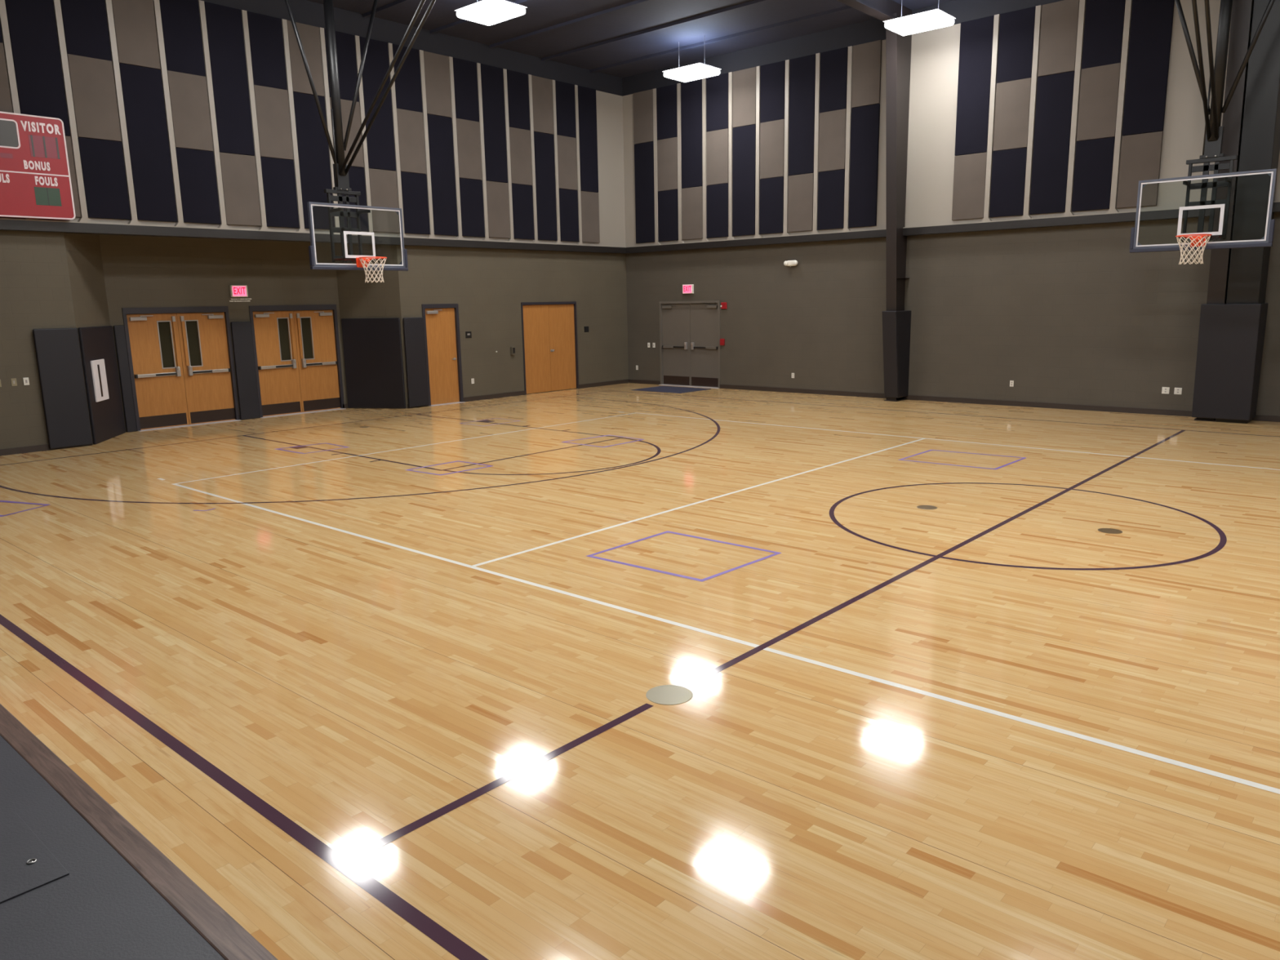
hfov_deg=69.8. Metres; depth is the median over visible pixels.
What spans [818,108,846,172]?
acoustic panel
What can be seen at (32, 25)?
acoustic panel
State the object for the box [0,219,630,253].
trim
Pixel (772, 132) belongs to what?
acoustic panel
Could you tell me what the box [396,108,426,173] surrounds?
acoustic panel
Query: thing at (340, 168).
goal
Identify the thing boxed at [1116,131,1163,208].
acoustic panel
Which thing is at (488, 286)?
wall
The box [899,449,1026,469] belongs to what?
tape square
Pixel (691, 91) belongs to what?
acoustic panel
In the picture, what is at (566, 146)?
acoustic panel
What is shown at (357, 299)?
wall
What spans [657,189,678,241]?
acoustic panel
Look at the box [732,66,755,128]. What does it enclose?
acoustic panel
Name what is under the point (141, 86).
acoustic panel
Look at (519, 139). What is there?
acoustic panel
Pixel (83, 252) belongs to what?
wall
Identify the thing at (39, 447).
baseboard
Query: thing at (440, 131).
acoustic panel
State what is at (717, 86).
acoustic panel
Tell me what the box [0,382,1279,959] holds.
floor
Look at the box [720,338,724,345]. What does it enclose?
station
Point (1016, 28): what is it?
acoustic panel
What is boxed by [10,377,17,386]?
switch plate
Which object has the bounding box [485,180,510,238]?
acoustic panel
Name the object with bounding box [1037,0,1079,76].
acoustic panel
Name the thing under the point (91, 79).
acoustic panel
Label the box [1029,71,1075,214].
acoustic panel
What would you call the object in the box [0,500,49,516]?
tape square
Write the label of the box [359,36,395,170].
acoustic panel
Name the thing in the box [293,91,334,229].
acoustic panel
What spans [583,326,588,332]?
room sign
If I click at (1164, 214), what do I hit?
trim
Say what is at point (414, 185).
acoustic panel
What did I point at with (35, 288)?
wall
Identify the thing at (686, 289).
exit sign
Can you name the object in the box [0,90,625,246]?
wall
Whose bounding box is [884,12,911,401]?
steel column
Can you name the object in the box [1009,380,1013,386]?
wall outlet
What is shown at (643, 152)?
acoustic panel
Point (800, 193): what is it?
acoustic panel
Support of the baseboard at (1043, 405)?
attached to the wall at (1068, 314)
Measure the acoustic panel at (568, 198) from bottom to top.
1.244 m
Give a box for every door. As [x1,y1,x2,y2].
[121,306,240,431]
[248,304,346,417]
[421,303,465,406]
[520,301,578,395]
[658,300,719,388]
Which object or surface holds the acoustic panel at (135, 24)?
attached to the wall at (609, 106)
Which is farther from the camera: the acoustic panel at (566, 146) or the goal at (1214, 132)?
the acoustic panel at (566, 146)
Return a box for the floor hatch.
[0,813,69,903]
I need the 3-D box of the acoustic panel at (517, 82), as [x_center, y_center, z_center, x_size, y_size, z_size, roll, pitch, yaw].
[-2.832,-8.809,21.292,0.050,1.244,0.650,9,15,41]
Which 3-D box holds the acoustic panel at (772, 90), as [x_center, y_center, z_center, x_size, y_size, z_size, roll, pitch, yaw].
[3.030,-8.845,20.927,0.650,1.244,0.050,9,15,41]
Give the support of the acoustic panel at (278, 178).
attached to the wall at (609, 106)
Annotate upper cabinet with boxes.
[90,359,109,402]
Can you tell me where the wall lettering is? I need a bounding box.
[230,297,251,302]
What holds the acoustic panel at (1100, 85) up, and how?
attached to the wall at (935, 53)
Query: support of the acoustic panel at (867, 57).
attached to the wall at (935, 53)
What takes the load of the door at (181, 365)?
in the wall at (140, 271)
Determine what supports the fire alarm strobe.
attached to the wall at (1068, 314)
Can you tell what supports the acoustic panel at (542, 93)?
attached to the wall at (609, 106)
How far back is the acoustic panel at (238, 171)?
16.73 m
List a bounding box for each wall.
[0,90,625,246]
[0,230,75,449]
[63,232,110,444]
[98,234,346,432]
[333,243,407,408]
[396,244,628,404]
[622,0,1279,246]
[626,212,1279,416]
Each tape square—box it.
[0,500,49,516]
[276,443,348,453]
[405,460,492,475]
[458,417,520,426]
[561,435,644,447]
[586,530,781,582]
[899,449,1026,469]
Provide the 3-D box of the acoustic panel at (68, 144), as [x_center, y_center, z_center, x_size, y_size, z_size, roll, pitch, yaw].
[-9.308,-4.826,14.531,0.050,1.244,0.650,9,15,41]
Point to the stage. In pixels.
(121, 897)
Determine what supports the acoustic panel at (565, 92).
attached to the wall at (609, 106)
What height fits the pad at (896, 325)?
1.840 m
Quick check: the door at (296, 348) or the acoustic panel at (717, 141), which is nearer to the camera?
the door at (296, 348)
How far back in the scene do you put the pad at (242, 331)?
18.53 m
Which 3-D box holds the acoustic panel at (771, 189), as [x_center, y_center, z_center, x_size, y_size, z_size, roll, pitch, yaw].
[3.075,-6.399,21.406,0.650,1.244,0.050,9,15,41]
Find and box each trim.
[0,0,583,244]
[0,217,626,247]
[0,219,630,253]
[626,200,1279,247]
[626,202,1279,253]
[653,0,1133,244]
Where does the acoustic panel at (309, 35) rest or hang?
attached to the wall at (609, 106)
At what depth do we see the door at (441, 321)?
20.72 m
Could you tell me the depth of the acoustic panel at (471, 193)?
20.64 m
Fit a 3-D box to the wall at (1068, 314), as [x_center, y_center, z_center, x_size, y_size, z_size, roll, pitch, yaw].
[10.245,-2.909,16.160,28.700,3.600,0.400,9,15,41]
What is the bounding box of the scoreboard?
[0,111,75,220]
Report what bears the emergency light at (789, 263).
attached to the wall at (1068, 314)
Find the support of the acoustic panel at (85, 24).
attached to the wall at (609, 106)
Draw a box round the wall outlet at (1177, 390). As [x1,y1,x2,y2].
[1173,387,1182,394]
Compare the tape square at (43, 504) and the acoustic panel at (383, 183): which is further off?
the acoustic panel at (383, 183)
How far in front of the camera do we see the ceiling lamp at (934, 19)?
16.84 m
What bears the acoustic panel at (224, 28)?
attached to the wall at (609, 106)
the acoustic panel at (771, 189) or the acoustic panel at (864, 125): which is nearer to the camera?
the acoustic panel at (864, 125)
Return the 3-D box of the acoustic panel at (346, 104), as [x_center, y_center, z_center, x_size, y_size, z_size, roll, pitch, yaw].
[-5.819,-6.882,18.189,0.050,1.244,0.650,9,15,41]
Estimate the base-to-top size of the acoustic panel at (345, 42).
1.244 m
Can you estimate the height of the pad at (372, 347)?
1.960 m
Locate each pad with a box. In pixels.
[32,328,93,448]
[78,325,125,444]
[113,324,137,432]
[231,321,260,420]
[341,317,405,408]
[403,317,429,407]
[881,310,911,397]
[1191,302,1267,420]
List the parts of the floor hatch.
ring pull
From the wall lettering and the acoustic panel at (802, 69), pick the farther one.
the acoustic panel at (802, 69)
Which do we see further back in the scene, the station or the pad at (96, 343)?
the station
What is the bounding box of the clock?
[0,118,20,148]
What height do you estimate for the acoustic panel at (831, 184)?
1.244 m
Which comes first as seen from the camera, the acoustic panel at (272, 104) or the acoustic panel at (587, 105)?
the acoustic panel at (272, 104)
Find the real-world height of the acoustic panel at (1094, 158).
1.244 m
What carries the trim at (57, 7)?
attached to the wall at (609, 106)
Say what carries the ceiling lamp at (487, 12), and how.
hanging from the ceiling
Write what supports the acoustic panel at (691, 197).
attached to the wall at (935, 53)
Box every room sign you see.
[465,331,471,337]
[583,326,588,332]
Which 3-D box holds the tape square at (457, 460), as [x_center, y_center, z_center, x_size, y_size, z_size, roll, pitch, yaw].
[-2.642,-0.168,12.722,0.776,0.001,0.939,9,15,41]
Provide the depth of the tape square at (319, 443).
14.70 m
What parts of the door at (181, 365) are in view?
kick plate, window trim, latch rod, latch rod, window trim, kick plate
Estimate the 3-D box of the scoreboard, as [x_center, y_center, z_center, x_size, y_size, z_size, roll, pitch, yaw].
[-9.926,-4.739,13.695,0.126,1.535,2.480,9,15,41]
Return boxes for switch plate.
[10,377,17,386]
[22,377,29,385]
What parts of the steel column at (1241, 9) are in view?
plate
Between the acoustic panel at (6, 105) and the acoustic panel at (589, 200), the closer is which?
the acoustic panel at (6, 105)
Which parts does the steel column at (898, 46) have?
plate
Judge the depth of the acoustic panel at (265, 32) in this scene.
16.81 m
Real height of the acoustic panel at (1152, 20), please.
2.485 m
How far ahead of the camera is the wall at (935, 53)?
18.47 m
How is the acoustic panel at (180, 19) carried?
attached to the wall at (609, 106)
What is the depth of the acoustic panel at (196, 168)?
16.18 m
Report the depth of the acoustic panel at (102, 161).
15.06 m
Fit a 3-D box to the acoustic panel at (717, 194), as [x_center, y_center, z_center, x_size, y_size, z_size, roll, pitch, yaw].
[1.901,-6.577,22.425,0.650,1.244,0.050,9,15,41]
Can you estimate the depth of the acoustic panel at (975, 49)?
17.96 m
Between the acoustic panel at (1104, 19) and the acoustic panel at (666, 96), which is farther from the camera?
the acoustic panel at (666, 96)
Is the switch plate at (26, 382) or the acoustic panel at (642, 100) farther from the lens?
the acoustic panel at (642, 100)
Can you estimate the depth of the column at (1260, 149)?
14.71 m
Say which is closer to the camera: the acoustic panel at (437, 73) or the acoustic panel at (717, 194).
the acoustic panel at (437, 73)
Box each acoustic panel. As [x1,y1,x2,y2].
[0,24,3,43]
[0,42,13,112]
[4,0,70,136]
[60,0,111,61]
[65,135,80,217]
[66,53,121,141]
[77,137,130,219]
[111,0,160,69]
[119,62,177,222]
[159,0,205,76]
[167,70,213,151]
[175,147,221,224]
[204,1,254,155]
[219,152,261,226]
[246,11,287,89]
[253,84,293,159]
[260,156,299,227]
[286,20,324,96]
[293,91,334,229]
[324,28,359,102]
[329,97,364,167]
[342,166,368,231]
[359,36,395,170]
[368,168,399,232]
[392,44,422,112]
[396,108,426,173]
[400,171,430,234]
[423,50,452,117]
[426,114,457,235]
[453,57,479,121]
[456,118,482,180]
[458,177,484,237]
[480,63,507,182]
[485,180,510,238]
[506,69,530,130]
[509,127,532,185]
[511,183,534,239]
[531,75,553,134]
[533,131,557,240]
[555,80,576,137]
[556,134,577,190]
[559,188,578,241]
[577,85,598,192]
[580,191,599,242]
[633,88,653,144]
[634,141,654,243]
[656,84,677,140]
[657,137,677,191]
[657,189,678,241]
[680,78,702,188]
[681,186,702,239]
[706,72,728,132]
[706,128,728,185]
[706,182,728,238]
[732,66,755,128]
[732,124,755,235]
[759,176,783,234]
[760,60,785,123]
[760,119,784,178]
[787,173,813,231]
[788,53,815,175]
[817,168,844,230]
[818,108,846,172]
[819,47,848,112]
[848,103,879,227]
[851,40,881,107]
[951,152,986,220]
[954,15,994,155]
[989,147,1026,217]
[992,77,1031,151]
[996,6,1035,83]
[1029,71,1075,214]
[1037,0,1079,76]
[1071,137,1115,211]
[1076,62,1120,141]
[1081,0,1125,69]
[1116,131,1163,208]
[1122,0,1174,135]
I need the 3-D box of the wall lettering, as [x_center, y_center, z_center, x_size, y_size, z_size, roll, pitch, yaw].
[-7.998,-3.603,18.364,0.002,0.065,0.456,9,15,41]
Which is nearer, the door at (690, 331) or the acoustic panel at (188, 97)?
the acoustic panel at (188, 97)
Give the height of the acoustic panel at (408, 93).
1.244 m
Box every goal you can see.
[284,0,435,282]
[1128,0,1276,264]
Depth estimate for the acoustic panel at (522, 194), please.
21.75 m
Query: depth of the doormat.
23.17 m
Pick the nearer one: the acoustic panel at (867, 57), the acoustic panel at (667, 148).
the acoustic panel at (867, 57)
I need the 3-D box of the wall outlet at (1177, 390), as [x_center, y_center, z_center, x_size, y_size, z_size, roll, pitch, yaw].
[9.744,-1.612,16.608,0.120,0.120,0.010,9,15,41]
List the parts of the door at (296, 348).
kick plate, window trim, latch rod, latch rod, window trim, kick plate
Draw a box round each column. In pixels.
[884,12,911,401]
[1194,0,1252,421]
[1215,0,1279,423]
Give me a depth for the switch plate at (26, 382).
14.68 m
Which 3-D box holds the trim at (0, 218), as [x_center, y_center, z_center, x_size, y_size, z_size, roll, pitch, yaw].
[-6.261,-4.845,18.021,0.074,0.018,17.850,9,15,41]
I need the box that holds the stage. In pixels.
[0,703,277,959]
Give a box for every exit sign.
[229,284,248,297]
[682,284,693,293]
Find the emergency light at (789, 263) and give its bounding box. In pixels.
[783,260,797,266]
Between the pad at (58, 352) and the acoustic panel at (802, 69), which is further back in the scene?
the acoustic panel at (802, 69)
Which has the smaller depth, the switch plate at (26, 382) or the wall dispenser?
the switch plate at (26, 382)
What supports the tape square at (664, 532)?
on the floor
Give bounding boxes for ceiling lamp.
[455,0,526,25]
[662,41,720,82]
[883,3,955,35]
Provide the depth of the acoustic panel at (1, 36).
13.81 m
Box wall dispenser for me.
[510,346,515,355]
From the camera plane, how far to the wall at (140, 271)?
17.89 m
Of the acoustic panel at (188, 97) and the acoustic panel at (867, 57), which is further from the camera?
the acoustic panel at (867, 57)
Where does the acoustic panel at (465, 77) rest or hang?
attached to the wall at (609, 106)
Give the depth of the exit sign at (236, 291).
18.26 m
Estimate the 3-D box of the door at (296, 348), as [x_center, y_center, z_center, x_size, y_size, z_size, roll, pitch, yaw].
[-7.308,-2.562,19.496,0.400,2.270,1.940,9,15,41]
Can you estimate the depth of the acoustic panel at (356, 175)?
18.49 m
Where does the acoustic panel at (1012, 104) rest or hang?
attached to the wall at (935, 53)
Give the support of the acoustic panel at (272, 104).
attached to the wall at (609, 106)
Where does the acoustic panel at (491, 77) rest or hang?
attached to the wall at (609, 106)
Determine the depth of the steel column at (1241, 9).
14.85 m
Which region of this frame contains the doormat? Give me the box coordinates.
[631,386,711,393]
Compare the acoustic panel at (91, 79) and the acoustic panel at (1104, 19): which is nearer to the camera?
the acoustic panel at (91, 79)
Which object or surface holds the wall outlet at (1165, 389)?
attached to the wall at (1068, 314)
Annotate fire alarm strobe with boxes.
[720,302,727,308]
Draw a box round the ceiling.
[200,0,1062,96]
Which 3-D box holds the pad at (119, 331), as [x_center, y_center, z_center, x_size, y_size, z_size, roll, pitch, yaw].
[-9.491,-1.858,16.911,0.050,1.960,0.180,9,15,41]
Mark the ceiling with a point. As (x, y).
(620, 47)
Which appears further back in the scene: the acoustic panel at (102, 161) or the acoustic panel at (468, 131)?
the acoustic panel at (468, 131)
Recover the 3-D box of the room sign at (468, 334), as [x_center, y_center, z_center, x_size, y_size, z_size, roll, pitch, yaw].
[-3.952,-3.349,21.144,0.008,0.150,0.170,9,15,41]
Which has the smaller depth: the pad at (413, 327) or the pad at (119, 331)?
the pad at (119, 331)
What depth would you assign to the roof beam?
17.59 m
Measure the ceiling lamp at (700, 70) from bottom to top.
0.779 m
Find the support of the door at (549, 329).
in the wall at (488, 286)
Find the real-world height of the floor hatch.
0.010 m
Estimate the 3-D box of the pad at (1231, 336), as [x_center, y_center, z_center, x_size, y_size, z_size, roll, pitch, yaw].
[10.091,-2.036,15.721,0.860,1.940,0.718,9,15,41]
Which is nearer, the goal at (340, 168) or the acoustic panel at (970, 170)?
the goal at (340, 168)
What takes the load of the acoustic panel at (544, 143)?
attached to the wall at (609, 106)
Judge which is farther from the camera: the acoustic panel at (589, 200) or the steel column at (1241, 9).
the acoustic panel at (589, 200)
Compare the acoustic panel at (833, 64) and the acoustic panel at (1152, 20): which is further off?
the acoustic panel at (833, 64)
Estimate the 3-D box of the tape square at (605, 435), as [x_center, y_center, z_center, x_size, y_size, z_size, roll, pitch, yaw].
[-0.583,-0.643,14.957,0.968,0.001,1.057,9,15,41]
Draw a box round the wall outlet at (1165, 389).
[1161,386,1169,394]
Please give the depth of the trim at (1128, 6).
19.68 m
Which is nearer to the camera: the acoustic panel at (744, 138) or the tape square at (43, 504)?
the tape square at (43, 504)
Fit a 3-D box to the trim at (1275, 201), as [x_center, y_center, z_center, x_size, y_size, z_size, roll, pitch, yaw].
[10.004,-4.654,15.521,27.626,0.018,0.074,9,15,41]
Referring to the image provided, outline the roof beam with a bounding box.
[836,0,911,21]
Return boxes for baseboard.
[0,379,628,456]
[628,379,1279,422]
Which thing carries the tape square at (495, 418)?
on the floor
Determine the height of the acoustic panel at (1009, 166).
1.244 m

